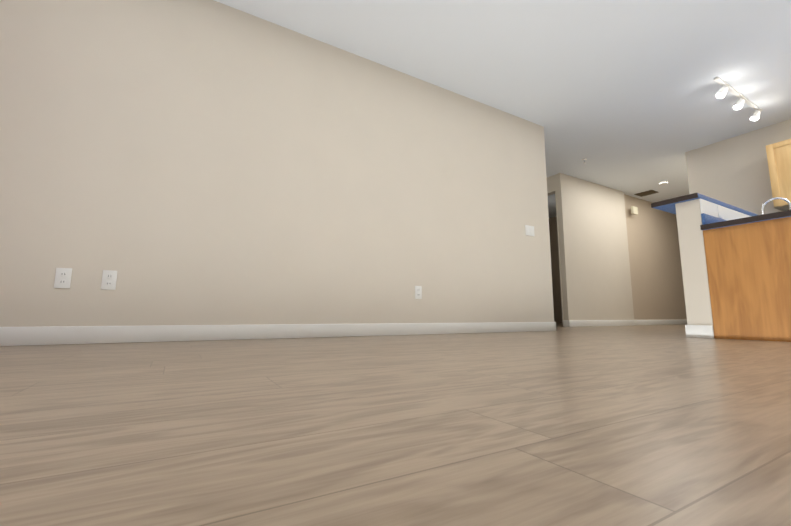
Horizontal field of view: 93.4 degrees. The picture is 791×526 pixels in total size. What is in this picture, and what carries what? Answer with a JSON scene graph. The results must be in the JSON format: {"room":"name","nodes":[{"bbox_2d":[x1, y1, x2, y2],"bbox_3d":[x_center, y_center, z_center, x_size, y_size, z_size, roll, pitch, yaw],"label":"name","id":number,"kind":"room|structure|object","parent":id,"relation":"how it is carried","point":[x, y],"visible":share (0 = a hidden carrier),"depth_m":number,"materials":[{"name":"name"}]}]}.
{"room":"empty living room","nodes":[
{"label":"empty living room","id":0,"kind":"room"},
{"bbox_2d":[0,0,553,326],"bbox_3d":[-1.422,-0.479,4.222,5.700,2.440,3.000,5,-9,-30],"label":"wall","id":1,"kind":"structure","parent":0,"point":[191,162],"depth_m":2.68,"materials":[{"name":"beige paint"}]},
{"bbox_2d":[54,268,71,287],"bbox_3d":[-1.886,0.086,2.115,0.070,0.115,0.007,5,-9,-30],"label":"electrical outlet","id":2,"kind":"object","parent":1,"relation":"attached to","point":[63,277],"visible":1,"depth_m":2.11,"materials":[{"name":"white plastic"}]},
{"bbox_2d":[101,270,116,289],"bbox_3d":[-1.704,0.101,2.219,0.070,0.115,0.007,5,-9,-30],"label":"electrical outlet","id":3,"kind":"object","parent":1,"relation":"attached to","point":[109,278],"visible":1,"depth_m":2.22,"materials":[{"name":"white plastic"}]},
{"bbox_2d":[0,322,555,345],"bbox_3d":[-0.580,0.512,2.822,5.524,0.100,0.014,5,-9,-30],"label":"baseboard","id":4,"kind":"structure","parent":1,"relation":"attached to","point":[42,335],"depth_m":2.50,"materials":[{"name":"white wood"}]},
{"bbox_2d":[415,286,421,298],"bbox_3d":[0.205,0.262,3.321,0.070,0.115,0.007,5,-9,-30],"label":"electrical outlet","id":5,"kind":"object","parent":1,"relation":"attached to","point":[418,292],"visible":1,"depth_m":3.32,"materials":[{"name":"white plastic"}]},
{"bbox_2d":[525,225,534,235],"bbox_3d":[1.504,-0.362,4.170,0.145,0.115,0.008,5,-9,-30],"label":"light switch","id":6,"kind":"object","parent":1,"relation":"attached to","point":[529,230],"visible":1,"depth_m":4.16,"materials":[{"name":"white plastic"}]},
{"bbox_2d":[0,323,790,525],"bbox_3d":[2.456,0.661,3.253,13.900,0.050,9.500,5,-9,-30],"label":"floor","id":7,"kind":"structure","parent":0,"point":[652,425],"depth_m":0.56,"materials":[{"name":"laminate"}]},
{"bbox_2d":[651,147,790,341],"bbox_3d":[3.393,-0.006,3.341,1.980,1.304,0.990,5,-9,-30],"label":"kitchen counter","id":8,"kind":"object","parent":7,"relation":"on","point":[748,257],"depth_m":2.80,"materials":[{"name":"brown wood"}]},
{"bbox_2d":[717,205,722,218],"bbox_3d":[2.808,-0.441,3.225,0.080,0.110,0.004,5,-9,-30],"label":"outlet","id":9,"kind":"object","parent":8,"relation":"attached to","point":[719,207],"depth_m":3.22,"materials":[{"name":"white plastic"}]},
{"bbox_2d":[761,197,790,242],"bbox_3d":[3.709,-0.423,3.600,0.228,0.404,0.234,5,-9,-30],"label":"faucet","id":10,"kind":"object","parent":8,"relation":"on","point":[789,203],"depth_m":3.58,"materials":[{"name":"silver metal"}]},
{"bbox_2d":[214,0,790,217],"bbox_3d":[2.467,-1.805,3.595,13.900,0.050,9.500,5,-9,-30],"label":"ceiling","id":11,"kind":"structure","parent":0,"point":[619,95],"depth_m":3.36,"materials":[{"name":"white paint"}]},
{"bbox_2d":[634,190,658,196],"bbox_3d":[4.681,-1.299,6.956,0.250,0.010,0.300,5,-9,-30],"label":"ceiling vent","id":12,"kind":"object","parent":11,"relation":"in","point":[645,193],"visible":0.98,"depth_m":6.95,"materials":[{"name":"brown metal"}]},
{"bbox_2d":[659,181,667,184],"bbox_3d":[4.580,-1.367,6.368,0.130,0.037,0.130,5,-9,-30],"label":"smoke detector","id":13,"kind":"object","parent":11,"relation":"attached to","point":[663,182],"visible":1,"depth_m":6.34,"materials":[{"name":"white plastic"}]},
{"bbox_2d":[714,77,761,120],"bbox_3d":[3.550,-1.656,3.852,1.130,0.164,0.094,5,-9,-30],"label":"track light","id":14,"kind":"object","parent":11,"relation":"attached to","point":[724,90],"visible":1,"depth_m":3.81,"materials":[{"name":"white metal"}]},
{"bbox_2d":[547,175,555,195],"bbox_3d":[2.432,-1.249,6.443,0.120,0.270,0.860,5,-9,-30],"label":"wall","id":15,"kind":"structure","parent":0,"point":[551,185],"depth_m":6.12,"materials":[{"name":"beige paint"}]},
{"bbox_2d":[549,217,561,322],"bbox_3d":[4.094,0.061,7.944,0.120,2.440,2.060,5,-9,-30],"label":"wall","id":16,"kind":"structure","parent":0,"point":[557,306],"depth_m":8.55,"materials":[{"name":"paint"}]},
{"bbox_2d":[555,173,633,319],"bbox_3d":[3.405,-0.168,6.314,1.830,2.440,0.090,5,-9,-30],"label":"wall","id":17,"kind":"structure","parent":0,"point":[594,261],"depth_m":6.19,"materials":[{"name":"beige paint"}]},
{"bbox_2d":[555,191,562,322],"bbox_3d":[2.639,-0.090,5.914,0.132,2.170,0.015,5,-9,-30],"label":"trim","id":18,"kind":"structure","parent":17,"relation":"attached to","point":[559,257],"depth_m":5.88,"materials":[{"name":"beige paint"}]},
{"bbox_2d":[563,320,569,326],"bbox_3d":[2.607,0.923,5.688,0.014,0.100,0.104,5,-9,-30],"label":"baseboard","id":19,"kind":"structure","parent":17,"relation":"attached to","point":[566,323],"depth_m":5.68,"materials":[{"name":"white wood"}]},
{"bbox_2d":[568,320,634,326],"bbox_3d":[3.420,0.985,6.105,1.844,0.100,0.014,5,-9,-30],"label":"baseboard","id":20,"kind":"structure","parent":17,"relation":"attached to","point":[581,323],"depth_m":6.04,"materials":[{"name":"white wood"}]},
{"bbox_2d":[624,194,686,319],"bbox_3d":[5.643,0.035,7.703,3.450,2.440,0.120,5,-9,-30],"label":"wall","id":21,"kind":"structure","parent":0,"point":[655,267],"depth_m":7.31,"materials":[{"name":"paint"}]},
{"bbox_2d":[631,206,637,214],"bbox_3d":[4.467,-0.981,6.970,0.160,0.140,0.044,5,-9,-30],"label":"door chime","id":22,"kind":"object","parent":21,"relation":"attached to","point":[634,210],"visible":1,"depth_m":6.94,"materials":[{"name":"beige plastic"}]},
{"bbox_2d":[635,319,686,324],"bbox_3d":[5.671,1.186,7.485,3.450,0.100,0.014,5,-9,-30],"label":"baseboard","id":23,"kind":"structure","parent":21,"relation":"attached to","point":[659,322],"depth_m":7.13,"materials":[{"name":"white wood"}]},
{"bbox_2d":[675,199,713,331],"bbox_3d":[3.462,0.125,3.644,2.349,1.128,0.170,5,-9,-30],"label":"wall","id":24,"kind":"structure","parent":0,"point":[694,270],"depth_m":3.06,"materials":[{"name":"beige paint"}]},
{"bbox_2d":[685,325,713,337],"bbox_3d":[2.436,0.549,2.990,0.014,0.100,0.184,5,-9,-30],"label":"baseboard","id":25,"kind":"structure","parent":24,"relation":"attached to","point":[699,331],"depth_m":2.98,"materials":[{"name":"white wood"}]},
{"bbox_2d":[685,119,790,214],"bbox_3d":[5.409,-0.637,2.860,0.120,2.440,5.190,5,-9,-30],"label":"wall","id":26,"kind":"structure","parent":0,"point":[733,171],"depth_m":4.69,"materials":[{"name":"beige paint"}]},
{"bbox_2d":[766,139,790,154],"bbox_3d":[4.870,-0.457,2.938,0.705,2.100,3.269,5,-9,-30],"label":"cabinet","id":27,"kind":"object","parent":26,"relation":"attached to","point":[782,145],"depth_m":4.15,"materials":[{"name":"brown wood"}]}
]}

